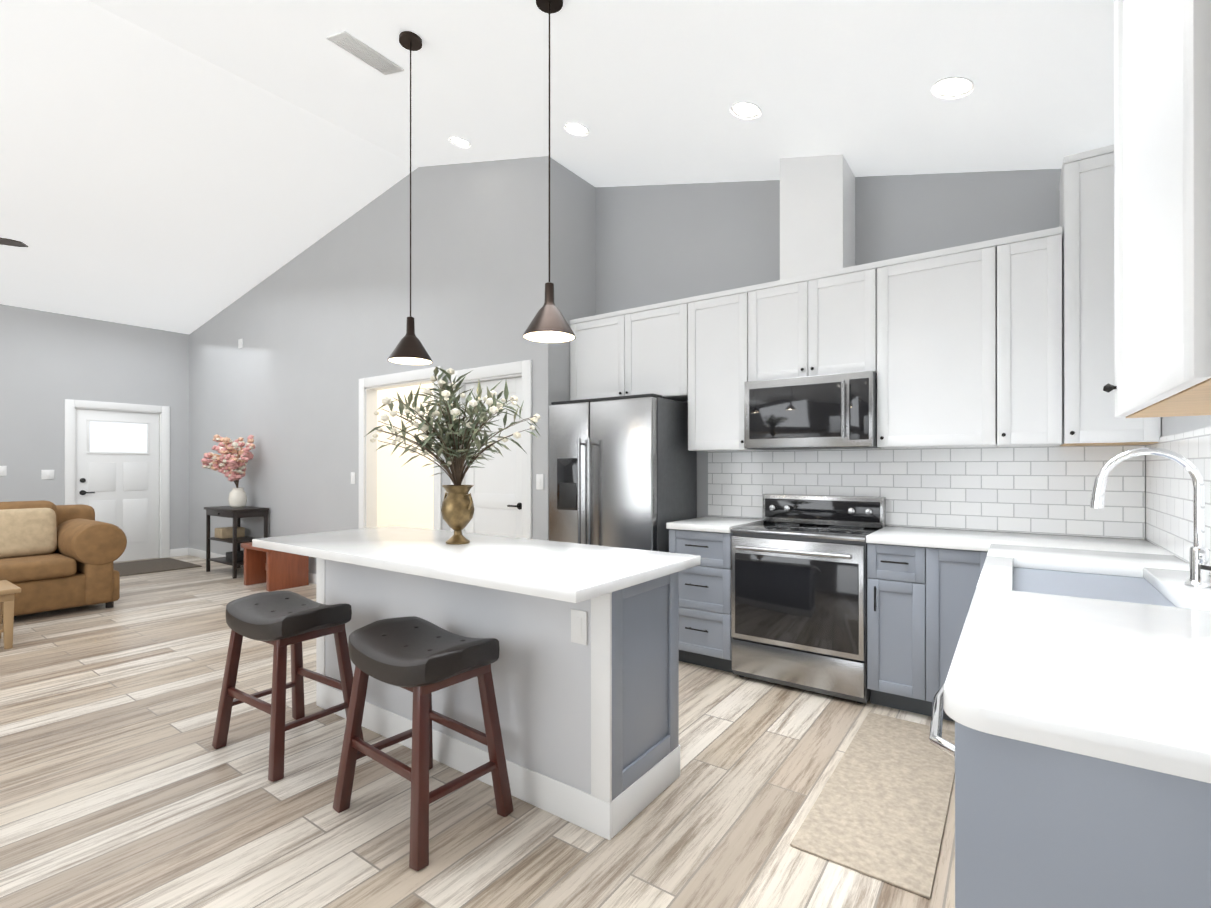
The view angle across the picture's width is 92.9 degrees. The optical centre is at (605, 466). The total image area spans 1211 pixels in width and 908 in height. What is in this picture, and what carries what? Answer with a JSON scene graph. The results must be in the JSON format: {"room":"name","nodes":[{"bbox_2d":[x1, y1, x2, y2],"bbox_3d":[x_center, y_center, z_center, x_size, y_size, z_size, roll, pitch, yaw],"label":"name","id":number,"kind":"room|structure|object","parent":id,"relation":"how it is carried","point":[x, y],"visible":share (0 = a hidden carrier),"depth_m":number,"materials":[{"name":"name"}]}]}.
{"room":"kitchen","nodes":[
{"label":"kitchen","id":0,"kind":"room"},
{"bbox_2d":[0,304,188,548],"bbox_3d":[-8.197,-0.320,5.677,0.120,3.248,7.190,0,0,36],"label":"wall","id":1,"kind":"structure","parent":0,"point":[50,362],"depth_m":7.38,"materials":[{"name":"grey paint"}]},
{"bbox_2d":[0,466,6,475],"bbox_3d":[-7.240,0.056,6.904,0.011,0.120,0.075,0,0,36],"label":"switch plate","id":2,"kind":"object","parent":1,"relation":"attached to","point":[3,469],"depth_m":6.91,"materials":[{"name":"white plastic"}]},
{"bbox_2d":[41,470,53,478],"bbox_3d":[-7.008,0.107,7.229,0.011,0.120,0.120,0,0,36],"label":"switch plate","id":3,"kind":"object","parent":1,"relation":"attached to","point":[47,474],"depth_m":7.22,"materials":[{"name":"white plastic"}]},
{"bbox_2d":[64,399,169,557],"bbox_3d":[-6.639,0.225,7.844,0.140,2.165,1.120,0,0,36],"label":"door frame","id":4,"kind":"structure","parent":1,"relation":"attached to","point":[71,405],"depth_m":8.02,"materials":[{"name":"white wood"}]},
{"bbox_2d":[76,409,158,561],"bbox_3d":[-6.614,0.278,7.826,0.109,2.046,0.894,0,0,36],"label":"front door","id":5,"kind":"structure","parent":1,"relation":"in","point":[117,468],"depth_m":7.87,"materials":[{"name":"white wood"}]},
{"bbox_2d":[0,0,417,333],"bbox_3d":[-5.889,-2.397,4.335,5.600,0.962,8.080,0,0,36],"label":"ceiling","id":6,"kind":"structure","parent":0,"point":[148,179],"depth_m":5.07,"materials":[{"name":"white paint"}]},
{"bbox_2d":[0,238,27,246],"bbox_3d":[-3.604,-1.945,2.659,1.258,1.668,1.279,0,0,36],"label":"ceiling fan","id":7,"kind":"object","parent":6,"relation":"hanging from","point":[8,242],"visible":1,"depth_m":3.00,"materials":[{"name":"brown metal"}]},
{"bbox_2d":[189,157,536,573],"bbox_3d":[-3.348,-0.735,6.560,6.990,4.080,0.120,0,0,36],"label":"wall","id":8,"kind":"structure","parent":0,"point":[319,326],"depth_m":6.03,"materials":[{"name":"grey paint"}]},
{"bbox_2d":[238,338,242,348],"bbox_3d":[-4.749,-1.593,7.481,0.120,0.120,0.011,0,0,36],"label":"switch plate","id":9,"kind":"object","parent":8,"relation":"attached to","point":[240,342],"depth_m":7.47,"materials":[{"name":"white plastic"}]},
{"bbox_2d":[186,548,315,583],"bbox_3d":[-4.328,1.251,7.171,4.440,0.110,0.019,0,0,36],"label":"baseboard","id":10,"kind":"structure","parent":8,"relation":"attached to","point":[197,553],"depth_m":8.09,"materials":[{"name":"white wood"}]},
{"bbox_2d":[351,472,354,483],"bbox_3d":[-2.617,0.124,5.956,0.075,0.120,0.011,0,0,36],"label":"switch plate","id":11,"kind":"object","parent":8,"relation":"attached to","point":[352,473],"depth_m":5.95,"materials":[{"name":"white plastic"}]},
{"bbox_2d":[359,366,441,529],"bbox_3d":[-1.957,0.206,5.555,1.290,2.195,0.140,0,0,36],"label":"door frame","id":12,"kind":"structure","parent":8,"relation":"attached to","point":[368,492],"depth_m":5.83,"materials":[{"name":"white wood"}]},
{"bbox_2d":[451,360,531,538],"bbox_3d":[-0.931,0.235,4.823,0.950,2.135,0.140,0,0,36],"label":"door frame","id":13,"kind":"structure","parent":8,"relation":"attached to","point":[487,373],"depth_m":4.53,"materials":[{"name":"white wood"}]},
{"bbox_2d":[465,377,521,537],"bbox_3d":[-0.935,0.289,4.817,0.724,2.016,0.093,0,0,36],"label":"pantry door","id":14,"kind":"structure","parent":8,"relation":"in","point":[495,491],"depth_m":4.79,"materials":[{"name":"white wood"}]},
{"bbox_2d":[536,474,543,489],"bbox_3d":[-0.508,0.122,4.452,0.075,0.120,0.011,0,0,36],"label":"switch plate","id":15,"kind":"object","parent":8,"relation":"attached to","point":[539,477],"depth_m":4.45,"materials":[{"name":"white plastic"}]},
{"bbox_2d":[377,383,433,528],"bbox_3d":[-2.418,0.006,6.872,0.100,2.600,1.470,0,0,36],"label":"wall","id":16,"kind":"structure","parent":0,"point":[405,495],"depth_m":6.83,"materials":[{"name":"beige paint"}]},
{"bbox_2d":[0,555,954,907],"bbox_3d":[-3.108,1.351,3.708,11.050,0.100,10.500,0,0,36],"label":"floor","id":17,"kind":"structure","parent":0,"point":[124,783],"depth_m":2.21,"materials":[{"name":"brown wood"}]},
{"bbox_2d":[0,580,20,648],"bbox_3d":[-4.772,1.086,3.735,0.510,0.430,1.310,0,0,36],"label":"coffee table","id":18,"kind":"object","parent":17,"relation":"on","point":[8,589],"visible":1,"depth_m":4.09,"materials":[{"name":"brown wood"}]},
{"bbox_2d":[0,500,126,617],"bbox_3d":[-5.534,0.810,4.647,1.050,0.984,2.400,0,0,36],"label":"sofa","id":19,"kind":"object","parent":17,"relation":"on","point":[53,556],"visible":1,"depth_m":5.11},
{"bbox_2d":[113,558,201,576],"bbox_3d":[-6.028,1.300,7.388,1.180,0.011,1.060,0,0,36],"label":"door mat","id":20,"kind":"object","parent":17,"relation":"on","point":[143,566],"visible":0.52,"depth_m":7.42,"materials":[{"name":"grey fabric"}]},
{"bbox_2d":[204,506,268,578],"bbox_3d":[-4.521,0.906,7.039,0.820,0.800,0.400,0,0,36],"label":"console table","id":21,"kind":"object","parent":17,"relation":"on","point":[234,535],"visible":0.83,"depth_m":6.94,"materials":[{"name":"black wood"}]},
{"bbox_2d":[201,434,254,507],"bbox_3d":[-4.547,0.060,6.983,0.758,0.891,0.543,0,0,36],"label":"vase","id":22,"kind":"object","parent":21,"relation":"on","point":[234,456],"visible":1,"depth_m":6.93,"materials":[{"name":"beige ceramic"}]},
{"bbox_2d":[241,542,308,591],"bbox_3d":[-3.615,1.075,6.312,0.640,0.460,0.450,0,0,36],"label":"bench","id":23,"kind":"object","parent":17,"relation":"on","point":[273,570],"visible":0.73,"depth_m":6.20,"materials":[{"name":"brown wood"}]},
{"bbox_2d":[212,591,363,781],"bbox_3d":[-1.477,0.963,2.680,0.572,0.680,0.433,0,0,36],"label":"stool","id":24,"kind":"object","parent":17,"relation":"on","point":[280,621],"visible":0.98,"depth_m":2.61,"materials":[{"name":"wood"}]},
{"bbox_2d":[333,616,513,870],"bbox_3d":[-0.688,0.962,2.167,0.570,0.680,0.417,0,0,39],"label":"stool","id":25,"kind":"object","parent":17,"relation":"on","point":[421,659],"visible":1,"depth_m":2.09,"materials":[{"name":"wood"}]},
{"bbox_2d":[316,558,679,839],"bbox_3d":[-0.627,0.854,2.768,1.948,0.890,0.518,0,0,36],"label":"kitchen island","id":26,"kind":"object","parent":17,"relation":"on","point":[590,733],"depth_m":2.23,"materials":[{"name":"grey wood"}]},
{"bbox_2d":[252,526,700,605],"bbox_3d":[-0.701,0.389,2.649,2.100,0.040,0.830,0,0,36],"label":"island countertop","id":27,"kind":"structure","parent":26,"relation":"on","point":[572,573],"depth_m":2.30,"materials":[{"name":"white stone"}]},
{"bbox_2d":[364,366,539,543],"bbox_3d":[-0.675,-0.051,2.738,0.681,0.838,0.857,0,0,36],"label":"vase","id":28,"kind":"object","parent":27,"relation":"on","point":[457,509],"visible":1,"depth_m":2.70,"materials":[{"name":"brown metal"}]},
{"bbox_2d":[571,609,586,644],"bbox_3d":[-0.096,0.578,2.067,0.072,0.120,0.010,0,0,36],"label":"outlet","id":29,"kind":"object","parent":26,"relation":"attached to","point":[578,626],"visible":1,"depth_m":2.06,"materials":[{"name":"white plastic"}]},
{"bbox_2d":[549,393,696,551],"bbox_3d":[0.109,0.409,4.300,0.910,1.785,0.722,0,0,36],"label":"fridge","id":30,"kind":"object","parent":17,"relation":"on","point":[622,471],"visible":0.67,"depth_m":4.02,"materials":[{"name":"silver metal"}]},
{"bbox_2d":[667,528,732,672],"bbox_3d":[0.772,0.856,3.912,0.435,0.890,0.618,0,0,36],"label":"base cabinet","id":31,"kind":"object","parent":17,"relation":"on","point":[705,639],"depth_m":3.64,"materials":[{"name":"grey wood"}]},
{"bbox_2d":[666,516,762,531],"bbox_3d":[0.763,0.391,3.906,0.444,0.040,0.638,0,0,36],"label":"countertop","id":32,"kind":"structure","parent":31,"relation":"on","point":[707,523],"depth_m":3.73,"materials":[{"name":"white stone"}]},
{"bbox_2d":[730,494,885,703],"bbox_3d":[1.236,0.745,3.520,0.764,1.109,0.682,0,0,36],"label":"range","id":33,"kind":"object","parent":17,"relation":"on","point":[799,591],"visible":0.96,"depth_m":3.31,"materials":[{"name":"silver glass"}]},
{"bbox_2d":[790,712,954,898],"bbox_3d":[1.177,1.293,2.371,0.420,0.009,1.300,0,0,36],"label":"kitchen mat","id":34,"kind":"object","parent":17,"relation":"on","point":[879,810],"visible":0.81,"depth_m":2.17,"materials":[{"name":"beige fabric"}]},
{"bbox_2d":[867,544,941,715],"bbox_3d":[1.717,0.855,3.237,0.336,0.890,0.618,0,0,36],"label":"base cabinet","id":35,"kind":"object","parent":17,"relation":"on","point":[922,582],"depth_m":2.99,"materials":[{"name":"grey wood"}]},
{"bbox_2d":[866,526,1172,554],"bbox_3d":[2.058,0.390,2.982,1.190,0.040,0.638,0,0,36],"label":"countertop","id":36,"kind":"structure","parent":35,"relation":"on","point":[960,540],"depth_m":2.90,"materials":[{"name":"white stone"}]},
{"bbox_2d":[942,548,987,721],"bbox_3d":[1.901,0.855,3.106,0.352,0.890,0.618,0,0,36],"label":"base cabinet","id":37,"kind":"object","parent":17,"relation":"on","point":[961,571],"depth_m":2.86,"materials":[{"name":"grey wood"}]},
{"bbox_2d":[941,728,1210,907],"bbox_3d":[1.011,0.852,1.021,0.620,0.890,0.709,0,0,36],"label":"base cabinet","id":38,"kind":"object","parent":17,"relation":"on","point":[1035,827],"depth_m":0.83,"materials":[{"name":"grey wood"}]},
{"bbox_2d":[937,544,1210,787],"bbox_3d":[1.441,0.388,1.642,0.636,0.040,2.258,0,0,36],"label":"countertop","id":39,"kind":"structure","parent":38,"relation":"on","point":[1119,683],"depth_m":1.04,"materials":[{"name":"white stone"}]},
{"bbox_2d":[1013,564,1176,603],"bbox_3d":[1.580,0.503,1.900,0.409,0.214,0.784,0,0,36],"label":"sink","id":40,"kind":"object","parent":39,"relation":"in","point":[1027,577],"depth_m":2.00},
{"bbox_2d":[1090,447,1210,587],"bbox_3d":[1.706,0.153,1.800,0.288,0.427,0.121,0,0,36],"label":"faucet","id":41,"kind":"object","parent":39,"relation":"on","point":[1198,557],"visible":1,"depth_m":1.76,"materials":[{"name":"silver metal"}]},
{"bbox_2d":[1200,565,1210,570],"bbox_3d":[1.656,0.318,1.552,0.073,0.097,0.044,0,0,36],"label":"soap pump","id":42,"kind":"object","parent":39,"relation":"on","point":[1204,567],"visible":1,"depth_m":1.56,"materials":[{"name":"silver metal"}]},
{"bbox_2d":[537,156,595,540],"bbox_3d":[-0.311,-0.554,4.695,0.120,3.712,0.610,0,0,36],"label":"wall","id":43,"kind":"structure","parent":0,"point":[572,237],"depth_m":4.52,"materials":[{"name":"grey paint"}]},
{"bbox_2d":[87,0,1113,186],"bbox_3d":[-1.473,-2.177,1.184,5.250,1.412,8.080,0,0,36],"label":"ceiling","id":44,"kind":"structure","parent":0,"point":[648,92],"depth_m":3.03,"materials":[{"name":"white paint"}]},
{"bbox_2d":[326,31,403,74],"bbox_3d":[-1.409,-2.423,3.386,0.195,0.058,0.380,0,0,36],"label":"ceiling vent","id":45,"kind":"object","parent":44,"relation":"in","point":[361,50],"visible":0.98,"depth_m":3.36,"materials":[{"name":"white metal"}]},
{"bbox_2d":[387,31,432,364],"bbox_3d":[-1.053,-1.439,3.106,0.234,1.748,0.234,0,0,36],"label":"pendant light","id":46,"kind":"object","parent":44,"relation":"hanging from","point":[409,349],"visible":1,"depth_m":3.09,"materials":[{"name":"brown metal"}]},
{"bbox_2d":[449,136,470,147],"bbox_3d":[-1.133,-2.523,4.479,0.167,0.049,0.170,0,0,36],"label":"recessed light","id":47,"kind":"object","parent":44,"relation":"in","point":[459,142],"visible":0.98,"depth_m":4.49,"materials":[{"name":"white plastic"}]},
{"bbox_2d":[523,0,575,342],"bbox_3d":[-0.247,-1.317,2.531,0.234,1.501,0.234,0,0,36],"label":"pendant light","id":48,"kind":"object","parent":44,"relation":"hanging from","point":[548,324],"visible":1,"depth_m":2.52,"materials":[{"name":"brown metal"}]},
{"bbox_2d":[564,122,588,135],"bbox_3d":[-0.191,-2.236,3.819,0.167,0.049,0.170,0,0,36],"label":"recessed light","id":49,"kind":"object","parent":44,"relation":"in","point":[577,129],"visible":0.98,"depth_m":3.83,"materials":[{"name":"white plastic"}]},
{"bbox_2d":[730,102,761,118],"bbox_3d":[0.767,-1.945,3.147,0.167,0.049,0.170,0,0,36],"label":"recessed light","id":50,"kind":"object","parent":44,"relation":"in","point":[744,111],"visible":0.98,"depth_m":3.15,"materials":[{"name":"white plastic"}]},
{"bbox_2d":[931,76,973,98],"bbox_3d":[1.563,-1.703,2.592,0.167,0.049,0.170,0,0,36],"label":"recessed light","id":51,"kind":"object","parent":44,"relation":"in","point":[952,89],"visible":1,"depth_m":2.60,"materials":[{"name":"white plastic"}]},
{"bbox_2d":[596,169,1145,538],"bbox_3d":[1.358,-0.555,3.952,3.700,3.712,0.120,0,0,36],"label":"wall","id":52,"kind":"structure","parent":0,"point":[655,244],"depth_m":4.12,"materials":[{"name":"grey paint"}]},
{"bbox_2d":[570,298,685,400],"bbox_3d":[0.243,-0.836,4.459,1.049,0.675,0.349,0,0,36],"label":"upper cabinet","id":53,"kind":"object","parent":52,"relation":"attached to","point":[638,350],"depth_m":4.29,"materials":[{"name":"white wood"}]},
{"bbox_2d":[678,284,765,451],"bbox_3d":[0.850,-0.641,4.025,0.561,1.066,0.349,0,0,36],"label":"upper cabinet","id":54,"kind":"object","parent":52,"relation":"attached to","point":[722,326],"depth_m":3.88,"materials":[{"name":"white wood"}]},
{"bbox_2d":[780,154,854,279],"bbox_3d":[1.357,-1.548,3.677,0.380,0.816,0.329,0,0,36],"label":"chase","id":55,"kind":"object","parent":52,"relation":"attached to","point":[817,214],"visible":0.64,"depth_m":3.54,"materials":[{"name":"white paint"}]},
{"bbox_2d":[758,261,877,380],"bbox_3d":[1.343,-0.859,3.674,0.768,0.631,0.349,0,0,36],"label":"upper cabinet","id":56,"kind":"object","parent":52,"relation":"attached to","point":[822,323],"depth_m":3.50,"materials":[{"name":"white wood"}]},
{"bbox_2d":[744,370,879,449],"bbox_3d":[1.308,-0.326,3.624,0.762,0.432,0.467,0,0,36],"label":"microwave","id":57,"kind":"object","parent":56,"relation":"attached to","point":[834,411],"visible":0.88,"depth_m":3.44,"materials":[{"name":"silver metal"}]},
{"bbox_2d":[708,445,1144,538],"bbox_3d":[1.743,0.120,3.597,2.398,0.499,0.008,0,0,36],"label":"backsplash","id":58,"kind":"structure","parent":52,"relation":"attached to","point":[1036,489],"depth_m":3.35,"materials":[{"name":"tile"}]},
{"bbox_2d":[875,236,1013,448],"bbox_3d":[1.890,-0.642,3.283,0.693,1.066,0.349,0,0,36],"label":"upper cabinet","id":59,"kind":"object","parent":52,"relation":"attached to","point":[1008,341],"depth_m":3.11,"materials":[{"name":"white wood"}]},
{"bbox_2d":[1014,220,1065,445],"bbox_3d":[2.207,-0.643,3.057,0.330,1.066,0.349,0,0,36],"label":"upper cabinet","id":60,"kind":"object","parent":52,"relation":"attached to","point":[1039,256],"depth_m":2.88,"materials":[{"name":"white wood"}]},
{"bbox_2d":[1059,144,1160,445],"bbox_3d":[2.460,-0.812,2.877,0.411,1.405,0.349,0,0,36],"label":"upper cabinet","id":61,"kind":"object","parent":52,"relation":"attached to","point":[1086,184],"depth_m":2.76,"materials":[{"name":"white wood"}]},
{"bbox_2d":[1161,415,1210,436],"bbox_3d":[0.585,-0.114,-0.214,0.120,2.818,7.800,0,0,36],"label":"wall","id":62,"kind":"structure","parent":0,"point":[1172,425],"depth_m":2.29,"materials":[{"name":"grey paint"}]},
{"bbox_2d":[1103,0,1210,417],"bbox_3d":[1.124,-0.816,0.969,0.373,1.405,0.758,0,0,36],"label":"upper cabinet","id":63,"kind":"object","parent":62,"relation":"attached to","point":[1162,208],"visible":1,"depth_m":0.97,"materials":[{"name":"white wood"}]},
{"bbox_2d":[1146,427,1210,574],"bbox_3d":[1.888,0.117,1.724,0.008,0.499,2.870,0,0,36],"label":"backsplash","id":64,"kind":"structure","parent":62,"relation":"attached to","point":[1169,506],"depth_m":2.34,"materials":[{"name":"tile"}]}
]}

